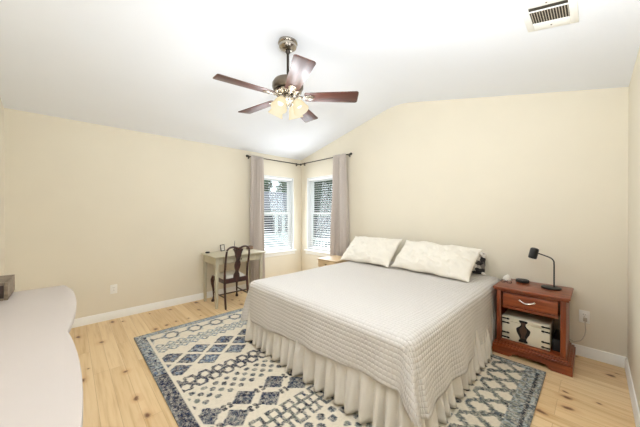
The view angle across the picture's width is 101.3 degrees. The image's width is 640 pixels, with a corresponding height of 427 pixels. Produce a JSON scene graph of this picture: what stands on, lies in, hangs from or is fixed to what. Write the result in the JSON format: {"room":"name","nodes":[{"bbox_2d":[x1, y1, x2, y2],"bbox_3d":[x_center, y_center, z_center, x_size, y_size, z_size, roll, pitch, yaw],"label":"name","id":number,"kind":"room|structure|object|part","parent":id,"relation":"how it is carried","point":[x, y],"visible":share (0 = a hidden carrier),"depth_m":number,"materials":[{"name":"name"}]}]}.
{"room":"bedroom","nodes":[
{"label":"bedroom","id":0,"kind":"room"},
{"bbox_2d":[0,98,4,275],"bbox_3d":[-1.798,-0.119,1.073,0.140,2.938,4.712,0,0,-44],"label":"wall","id":1,"kind":"structure","parent":0,"point":[2,223],"depth_m":2.64,"materials":[{"name":"paint"}]},
{"bbox_2d":[4,108,300,318],"bbox_3d":[-1.883,0.117,4.153,3.989,2.440,0.140,0,0,-44],"label":"wall","id":2,"kind":"structure","parent":0,"point":[89,208],"depth_m":3.39,"materials":[{"name":"paint"}]},
{"bbox_2d":[110,284,116,293],"bbox_3d":[-2.627,0.963,3.343,0.072,0.116,0.009,0,0,-44],"label":"wall outlet","id":3,"kind":"object","parent":2,"relation":"attached to","point":[113,288],"visible":1,"depth_m":3.34,"materials":[{"name":"white plastic"}]},
{"bbox_2d":[72,283,249,327],"bbox_3d":[-1.829,1.289,4.101,3.989,0.097,0.016,0,0,-44],"label":"baseboard","id":4,"kind":"structure","parent":2,"relation":"attached to","point":[78,322],"depth_m":3.56,"materials":[{"name":"white paint"}]},
{"bbox_2d":[246,155,301,165],"bbox_3d":[-0.845,-0.999,4.986,1.247,0.065,0.081,0,0,-44],"label":"curtain rod","id":5,"kind":"object","parent":2,"relation":"attached to","point":[248,156],"visible":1,"depth_m":5.00,"materials":[{"name":"brown metal"}]},
{"bbox_2d":[250,155,264,282],"bbox_3d":[-1.126,0.149,4.680,0.304,2.332,0.127,0,0,-44],"label":"curtain","id":6,"kind":"object","parent":5,"relation":"hanging from","point":[257,163],"visible":0.88,"depth_m":4.66,"materials":[{"name":"beige fabric"}]},
{"bbox_2d":[264,175,296,257],"bbox_3d":[-0.894,0.051,5.064,0.990,1.535,0.183,0,0,-44],"label":"window","id":7,"kind":"structure","parent":2,"relation":"in","point":[271,253],"depth_m":5.34,"materials":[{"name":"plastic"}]},
{"bbox_3d":[-0.945,-0.328,5.115,0.816,0.693,0.024,0,0,-44],"label":"sash","id":8,"kind":"part","parent":7,"relation":"part of","materials":[{"name":"plastic"}]},
{"bbox_3d":[-0.926,0.335,5.099,0.816,0.713,0.026,0,0,-44],"label":"sash","id":9,"kind":"part","parent":7,"relation":"part of","materials":[{"name":"plastic"}]},
{"bbox_2d":[264,176,291,250],"bbox_3d":[-0.893,0.001,5.063,0.860,1.402,0.051,0,0,-44],"label":"window blind","id":10,"kind":"object","parent":7,"relation":"attached to","point":[265,177],"visible":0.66,"depth_m":5.11,"materials":[{"name":"white plastic"}]},
{"bbox_3d":[-0.893,0.009,5.063,0.002,1.370,0.051,0,0,-44],"label":"ladder cord","id":11,"kind":"part","parent":10,"relation":"part of","materials":[{"name":"white fabric"}]},
{"bbox_3d":[-0.893,0.692,5.066,0.860,0.020,0.042,0,0,-44],"label":"rail","id":12,"kind":"part","parent":10,"relation":"part of","materials":[{"name":"white plastic"}]},
{"bbox_3d":[-0.669,0.008,5.276,0.002,1.370,0.051,0,0,-44],"label":"ladder cord","id":13,"kind":"part","parent":10,"relation":"part of","materials":[{"name":"white fabric"}]},
{"bbox_3d":[-0.870,0.736,5.042,0.990,0.040,0.115,0,0,-44],"label":"sill","id":14,"kind":"part","parent":7,"relation":"part of","materials":[{"name":"white paint"}]},
{"bbox_2d":[0,0,639,159],"bbox_3d":[-0.305,-1.386,2.493,4.269,0.647,4.712,0,0,-44],"label":"ceiling","id":15,"kind":"structure","parent":0,"point":[146,66],"depth_m":2.32,"materials":[{"name":"paint"}]},
{"bbox_2d":[213,36,358,121],"bbox_3d":[-0.328,-1.244,2.425,1.253,0.696,1.260,0,0,-44],"label":"ceiling fan","id":16,"kind":"object","parent":15,"relation":"hanging from","point":[288,88],"visible":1,"depth_m":2.36,"materials":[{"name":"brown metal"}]},
{"bbox_3d":[-0.623,-1.075,2.195,0.493,0.006,0.166,0,11,-36],"label":"blade","id":17,"kind":"part","parent":16,"relation":"part of","materials":[{"name":"brown wood"}]},
{"bbox_3d":[-0.621,-1.077,2.667,0.493,0.006,0.166,0,11,36],"label":"blade","id":18,"kind":"part","parent":16,"relation":"part of","materials":[{"name":"brown wood"}]},
{"bbox_3d":[-0.421,-0.969,2.489,0.146,0.146,0.143,0,0,-44],"label":"lamp shade","id":19,"kind":"part","parent":16,"relation":"part of","materials":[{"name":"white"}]},
{"bbox_3d":[-0.357,-0.968,2.305,0.143,0.146,0.146,0,0,-44],"label":"lamp shade","id":20,"kind":"part","parent":16,"relation":"part of","materials":[{"name":"white"}]},
{"bbox_3d":[-0.238,-0.969,2.554,0.143,0.146,0.146,0,0,-44],"label":"lamp shade","id":21,"kind":"part","parent":16,"relation":"part of","materials":[{"name":"white"}]},
{"bbox_3d":[-0.175,-1.075,2.047,0.166,0.006,0.493,11,-3,-17],"label":"blade","id":22,"kind":"part","parent":16,"relation":"part of","materials":[{"name":"brown wood"}]},
{"bbox_3d":[-0.173,-0.968,2.370,0.146,0.146,0.143,0,0,-44],"label":"lamp shade","id":23,"kind":"part","parent":16,"relation":"part of","materials":[{"name":"white"}]},
{"bbox_3d":[-0.172,-1.078,2.811,0.166,0.006,0.493,-11,-3,18],"label":"blade","id":24,"kind":"part","parent":16,"relation":"part of","materials":[{"name":"brown wood"}]},
{"bbox_3d":[0.104,-1.076,2.428,0.493,0.006,0.166,0,-11,0],"label":"blade","id":25,"kind":"part","parent":16,"relation":"part of","materials":[{"name":"brown wood"}]},
{"bbox_2d":[519,0,578,31],"bbox_3d":[1.354,-1.179,1.550,0.320,0.063,0.242,0,0,-44],"label":"ceiling vent","id":26,"kind":"object","parent":15,"relation":"in","point":[537,15],"visible":1,"depth_m":1.55,"materials":[{"name":"white metal"}]},
{"bbox_2d":[69,290,635,426],"bbox_3d":[-0.305,1.394,2.505,4.269,0.100,4.712,0,0,-44],"label":"floor","id":27,"kind":"structure","parent":0,"point":[120,389],"depth_m":2.06,"materials":[{"name":"brown wood"}]},
{"bbox_2d":[0,285,82,426],"bbox_3d":[-1.133,0.901,0.863,0.502,0.900,1.790,0,0,-44],"label":"dresser","id":28,"kind":"object","parent":27,"relation":"on","point":[41,383],"visible":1,"depth_m":0.80,"materials":[{"name":"white paint"}]},
{"bbox_2d":[0,275,14,300],"bbox_3d":[-1.789,0.403,1.368,0.236,0.092,0.242,0,0,-44],"label":"wooden box","id":29,"kind":"object","parent":28,"relation":"on","point":[7,282],"visible":1,"depth_m":1.38,"materials":[{"name":"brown wood"}]},
{"bbox_3d":[-1.713,0.405,1.288,0.206,0.066,0.010,0,0,-44],"label":"panel","id":30,"kind":"part","parent":29,"relation":"part of","materials":[{"name":"brown wood"}]},
{"bbox_2d":[210,245,249,309],"bbox_3d":[-1.329,0.900,3.940,0.444,0.884,0.549,0,0,-42],"label":"dining chair","id":31,"kind":"object","parent":27,"relation":"on","point":[232,276],"visible":0.94,"depth_m":3.79,"materials":[{"name":"brown mahogany wood"}]},
{"bbox_3d":[-1.629,1.141,3.991,0.063,0.393,0.076,0,0,-42],"label":"leg","id":32,"kind":"part","parent":31,"relation":"part of","materials":[{"name":"brown wood"}]},
{"bbox_3d":[-1.325,0.935,3.677,0.039,0.815,0.111,0,0,-39],"label":"leg","id":33,"kind":"part","parent":31,"relation":"part of","materials":[{"name":"brown wood"}]},
{"bbox_2d":[213,270,244,278],"bbox_3d":[-1.357,0.916,3.972,0.383,0.048,0.385,0,0,-42],"label":"seat cushion","id":34,"kind":"object","parent":31,"relation":"on","point":[229,274],"depth_m":3.85,"materials":[{"name":"beige fabric"}]},
{"bbox_3d":[-1.353,0.964,3.967,0.407,0.074,0.432,0,0,-42],"label":"seat frame","id":35,"kind":"part","parent":31,"relation":"part of","materials":[{"name":"brown wood"}]},
{"bbox_3d":[-1.162,0.494,3.751,0.362,0.071,0.047,0,0,-42],"label":"crest rail","id":36,"kind":"part","parent":31,"relation":"part of","materials":[{"name":"brown wood"}]},
{"bbox_3d":[-1.068,0.934,3.906,0.043,0.815,0.111,0,0,-42],"label":"leg","id":37,"kind":"part","parent":31,"relation":"part of","materials":[{"name":"brown wood"}]},
{"bbox_2d":[201,248,265,308],"bbox_3d":[-1.340,0.970,4.081,0.808,0.735,0.544,0,0,-44],"label":"writing desk","id":38,"kind":"object","parent":27,"relation":"on","point":[217,258],"visible":0.82,"depth_m":3.96,"materials":[{"name":"beige paint"}]},
{"bbox_3d":[-1.748,0.981,4.000,0.046,0.714,0.046,0,0,-44],"label":"leg","id":39,"kind":"part","parent":38,"relation":"part of","materials":[{"name":"beige paint"}]},
{"bbox_3d":[-1.453,0.982,3.691,0.046,0.714,0.046,0,0,-44],"label":"leg","id":40,"kind":"part","parent":38,"relation":"part of","materials":[{"name":"beige paint"}]},
{"bbox_2d":[220,244,224,250],"bbox_3d":[-1.561,0.549,4.204,0.029,0.105,0.084,0,0,26],"label":"photo frame","id":41,"kind":"object","parent":38,"relation":"on","point":[222,247],"visible":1,"depth_m":4.20,"materials":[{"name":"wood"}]},
{"bbox_3d":[-1.327,0.673,4.066,0.512,0.096,0.412,0,0,-44],"label":"drawer","id":42,"kind":"part","parent":38,"relation":"part of","materials":[{"name":"beige paint"}]},
{"bbox_3d":[-0.945,0.980,4.175,0.046,0.714,0.046,0,0,-44],"label":"leg","id":43,"kind":"part","parent":38,"relation":"part of","materials":[{"name":"beige paint"}]},
{"bbox_2d":[317,255,348,266],"bbox_3d":[0.248,1.028,4.227,0.459,0.618,0.420,0,0,-44],"label":"bedside table","id":44,"kind":"object","parent":27,"relation":"on","point":[335,259],"visible":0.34,"depth_m":4.13,"materials":[{"name":"brown wood"}]},
{"bbox_3d":[0.106,0.794,4.091,0.016,0.112,0.384,0,0,-44],"label":"drawer","id":45,"kind":"part","parent":44,"relation":"part of","materials":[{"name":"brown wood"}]},
{"bbox_2d":[134,308,545,426],"bbox_3d":[-0.047,1.338,2.513,2.405,0.012,3.135,0,0,-44],"label":"area rug","id":46,"kind":"object","parent":27,"relation":"on","point":[206,372],"visible":0.38,"depth_m":2.02,"materials":[{"name":"beige carpet"}]},
{"bbox_2d":[245,311,496,426],"bbox_3d":[0.582,1.037,2.832,2.144,0.612,2.015,0,0,-44],"label":"bed skirt","id":47,"kind":"object","parent":27,"relation":"on","point":[381,405],"visible":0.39,"depth_m":1.88,"materials":[{"name":"beige fabric"}]},
{"bbox_2d":[241,261,499,426],"bbox_3d":[0.588,0.929,2.829,2.159,0.444,2.041,0,0,-44],"label":"quilt","id":48,"kind":"object","parent":47,"relation":"on","point":[413,333],"visible":0.84,"depth_m":2.01,"materials":[{"name":"fabric"}]},
{"bbox_2d":[340,236,402,266],"bbox_3d":[0.723,0.525,3.809,0.435,0.357,0.842,0,0,-44],"label":"pillow","id":49,"kind":"object","parent":48,"relation":"on","point":[363,249],"visible":1,"depth_m":3.68,"materials":[{"name":"beige fabric"}]},
{"bbox_2d":[391,240,481,281],"bbox_3d":[1.361,0.527,3.149,0.390,0.350,0.936,0,0,-42],"label":"pillow","id":50,"kind":"object","parent":48,"relation":"on","point":[449,261],"visible":1,"depth_m":3.01,"materials":[{"name":"beige fabric"}]},
{"bbox_2d":[471,252,486,274],"bbox_3d":[1.696,0.565,3.141,0.142,0.261,0.524,0,0,-44],"label":"pillow","id":51,"kind":"object","parent":48,"relation":"on","point":[479,267],"visible":0.17,"depth_m":2.98,"materials":[{"name":"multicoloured fabric"}]},
{"bbox_2d":[492,279,575,377],"bbox_3d":[2.051,1.025,2.521,0.485,0.638,0.566,0,0,-44],"label":"nightstand","id":52,"kind":"object","parent":27,"relation":"on","point":[530,297],"visible":0.92,"depth_m":2.37,"materials":[{"name":"brown wood"}]},
{"bbox_3d":[1.901,0.979,2.718,0.421,0.474,0.018,0,0,-44],"label":"panel","id":53,"kind":"part","parent":52,"relation":"part of","materials":[{"name":"brown wood"}]},
{"bbox_2d":[503,274,510,280],"bbox_3d":[1.971,0.671,2.767,0.062,0.066,0.074,0,0,-44],"label":"ornament","id":54,"kind":"object","parent":52,"relation":"on","point":[506,277],"visible":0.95,"depth_m":2.75,"materials":[{"name":"white ceramic"}]},
{"bbox_2d":[516,278,528,282],"bbox_3d":[2.080,0.691,2.696,0.114,0.028,0.114,0,0,-44],"label":"smart speaker","id":55,"kind":"object","parent":52,"relation":"on","point":[520,280],"visible":1,"depth_m":2.67},
{"bbox_2d":[502,308,553,350],"bbox_3d":[2.014,1.105,2.543,0.320,0.222,0.359,0,0,-44],"label":"storage chest","id":56,"kind":"object","parent":52,"relation":"on","point":[534,330],"visible":0.98,"depth_m":2.44,"materials":[{"name":"beige wood"}]},
{"bbox_3d":[1.893,1.103,2.445,0.003,0.201,0.106,0,0,-44],"label":"lock plate","id":57,"kind":"part","parent":56,"relation":"part of","materials":[{"name":"black metal"}]},
{"bbox_3d":[2.016,1.014,2.545,0.313,0.038,0.359,0,0,-44],"label":"lid","id":58,"kind":"part","parent":56,"relation":"part of","materials":[{"name":"beige wood"}]},
{"bbox_3d":[2.057,0.824,2.536,0.435,0.162,0.401,0,0,-44],"label":"rail","id":59,"kind":"part","parent":52,"relation":"part of","materials":[{"name":"brown wood"}]},
{"bbox_3d":[2.036,0.818,2.516,0.393,0.116,0.395,0,0,-44],"label":"drawer","id":60,"kind":"part","parent":52,"relation":"part of","materials":[{"name":"brown wood"}]},
{"bbox_2d":[496,335,569,359],"bbox_3d":[2.058,1.224,2.539,0.449,0.016,0.503,0,0,-44],"label":"shelf","id":61,"kind":"object","parent":52,"relation":"attached to","point":[551,354],"depth_m":2.36,"materials":[{"name":"brown wood"}]},
{"bbox_3d":[2.053,1.248,2.526,0.478,0.032,0.555,0,0,-44],"label":"moulding","id":62,"kind":"part","parent":52,"relation":"part of","materials":[{"name":"brown wood"}]},
{"bbox_2d":[528,247,561,290],"bbox_3d":[2.142,0.519,2.504,0.148,0.374,0.247,0,0,-44],"label":"desk lamp","id":63,"kind":"object","parent":52,"relation":"on","point":[533,253],"visible":1,"depth_m":2.48,"materials":[{"name":"black metal"}]},
{"bbox_2d":[552,329,559,351],"bbox_3d":[2.187,1.163,2.405,0.280,0.106,0.062,0,0,-44],"label":"storage box","id":64,"kind":"object","parent":52,"relation":"on","point":[556,338],"visible":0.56,"depth_m":2.33,"materials":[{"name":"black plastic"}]},
{"bbox_3d":[2.230,0.980,2.373,0.421,0.474,0.018,0,0,-44],"label":"panel","id":65,"kind":"part","parent":52,"relation":"part of","materials":[{"name":"brown wood"}]},
{"bbox_2d":[301,87,628,356],"bbox_3d":[1.189,-0.131,3.923,0.140,2.938,4.712,0,0,-44],"label":"wall","id":66,"kind":"structure","parent":0,"point":[504,177],"depth_m":2.86,"materials":[{"name":"paint"}]},
{"bbox_2d":[304,175,332,256],"bbox_3d":[0.081,0.051,5.052,0.183,1.535,0.990,0,0,-44],"label":"window","id":67,"kind":"structure","parent":66,"relation":"in","point":[310,191],"depth_m":5.34,"materials":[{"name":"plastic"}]},
{"bbox_3d":[0.056,0.736,5.031,0.115,0.040,0.990,0,0,-44],"label":"sill","id":68,"kind":"part","parent":67,"relation":"part of","materials":[{"name":"white paint"}]},
{"bbox_2d":[309,176,332,250],"bbox_3d":[0.079,0.001,5.050,0.051,1.402,0.860,0,0,-44],"label":"window blind","id":69,"kind":"object","parent":67,"relation":"attached to","point":[327,177],"visible":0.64,"depth_m":5.11,"materials":[{"name":"white plastic"}]},
{"bbox_3d":[0.079,0.692,5.053,0.042,0.020,0.860,0,0,-44],"label":"rail","id":70,"kind":"part","parent":69,"relation":"part of","materials":[{"name":"white plastic"}]},
{"bbox_3d":[0.114,0.335,5.085,0.026,0.713,0.816,0,0,-44],"label":"sash","id":71,"kind":"part","parent":67,"relation":"part of","materials":[{"name":"plastic"}]},
{"bbox_3d":[0.134,-0.328,5.101,0.024,0.693,0.816,0,0,-44],"label":"sash","id":72,"kind":"part","parent":67,"relation":"part of","materials":[{"name":"plastic"}]},
{"bbox_2d":[302,153,351,165],"bbox_3d":[0.092,-1.008,4.910,0.080,0.065,1.334,0,0,-44],"label":"curtain rod","id":73,"kind":"object","parent":66,"relation":"attached to","point":[349,154],"visible":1,"depth_m":4.90,"materials":[{"name":"brown metal"}]},
{"bbox_2d":[330,153,348,255],"bbox_3d":[0.364,0.144,4.583,0.140,2.342,0.417,0,0,-44],"label":"curtain","id":74,"kind":"object","parent":73,"relation":"hanging from","point":[339,229],"visible":0.73,"depth_m":4.57,"materials":[{"name":"beige fabric"}]},
{"bbox_2d":[569,317,586,341],"bbox_3d":[2.416,1.099,2.506,0.031,0.249,0.191,0,0,-44],"label":"power cord","id":75,"kind":"object","parent":66,"relation":"attached to","point":[584,319],"visible":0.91,"depth_m":2.44,"materials":[{"name":"grey plastic"}]},
{"bbox_2d":[579,310,589,323],"bbox_3d":[2.482,0.970,2.464,0.009,0.116,0.072,0,0,-44],"label":"wall outlet","id":76,"kind":"object","parent":66,"relation":"attached to","point":[586,314],"visible":1,"depth_m":2.46,"materials":[{"name":"white plastic"}]},
{"bbox_2d":[572,343,625,367],"bbox_3d":[1.133,1.290,3.876,0.016,0.097,4.432,0,0,-44],"label":"baseboard","id":77,"kind":"structure","parent":66,"relation":"attached to","point":[598,355],"depth_m":2.38,"materials":[{"name":"white paint"}]},
{"bbox_2d":[627,47,639,411],"bbox_3d":[1.274,0.131,0.845,3.989,2.440,0.140,0,0,-44],"label":"wall","id":78,"kind":"structure","parent":0,"point":[633,326],"depth_m":1.90,"materials":[{"name":"paint"}]},
{"bbox_2d":[625,357,639,426],"bbox_3d":[1.220,1.303,0.907,3.989,0.097,0.016,0,0,-44],"label":"baseboard","id":79,"kind":"structure","parent":78,"relation":"attached to","point":[635,408],"depth_m":1.85,"materials":[{"name":"white paint"}]},
{"label":"outside","id":80,"kind":"structure","parent":0,"visible":0},
{"bbox_3d":[3.226,1.967,8.939,50.000,0.200,60.000,0,0,-44],"label":"ground","id":81,"kind":"structure","parent":80,"visible":0},
{"bbox_2d":[264,180,272,191],"bbox_3d":[-4.567,-0.748,16.671,3.254,5.171,3.383,0,0,-5],"label":"leafy tree","id":82,"kind":"object","parent":81,"relation":"on","point":[267,186],"visible":0.03,"depth_m":16.25,"materials":[{"name":"green plant"}]},
{"bbox_2d":[264,191,286,247],"bbox_3d":[-3.504,0.406,11.495,5.400,2.900,3.600,0,0,-44],"label":"house","id":83,"kind":"structure","parent":81,"relation":"on","point":[282,203],"depth_m":11.08,"materials":[{"name":"white"}]},
{"bbox_2d":[275,181,286,192],"bbox_3d":[-1.805,-0.724,19.795,3.197,5.098,3.307,0,0,-24],"label":"leafy tree","id":84,"kind":"object","parent":81,"relation":"on","point":[282,185],"visible":0.09,"depth_m":19.12,"materials":[{"name":"green plant"}]},
{"bbox_2d":[282,233,329,246],"bbox_3d":[0.020,1.286,7.950,0.090,1.170,3.900,0,0,-44],"label":"porch railing","id":85,"kind":"object","parent":81,"relation":"on","point":[317,239],"visible":0.07,"depth_m":8.09,"materials":[{"name":"white paint"}]},
{"bbox_2d":[313,216,330,247],"bbox_3d":[1.587,1.000,10.688,0.070,1.720,6.000,0,0,-44],"label":"fence","id":86,"kind":"object","parent":81,"relation":"on","point":[319,220],"visible":0.08,"depth_m":12.18,"materials":[{"name":"white wood"}]},
{"bbox_2d":[313,180,331,216],"bbox_3d":[0.235,-0.936,16.380,3.425,5.550,3.279,0,0,4],"label":"leafy tree","id":87,"kind":"object","parent":81,"relation":"on","point":[317,204],"visible":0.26,"depth_m":15.11,"materials":[{"name":"green plant"}]}
]}

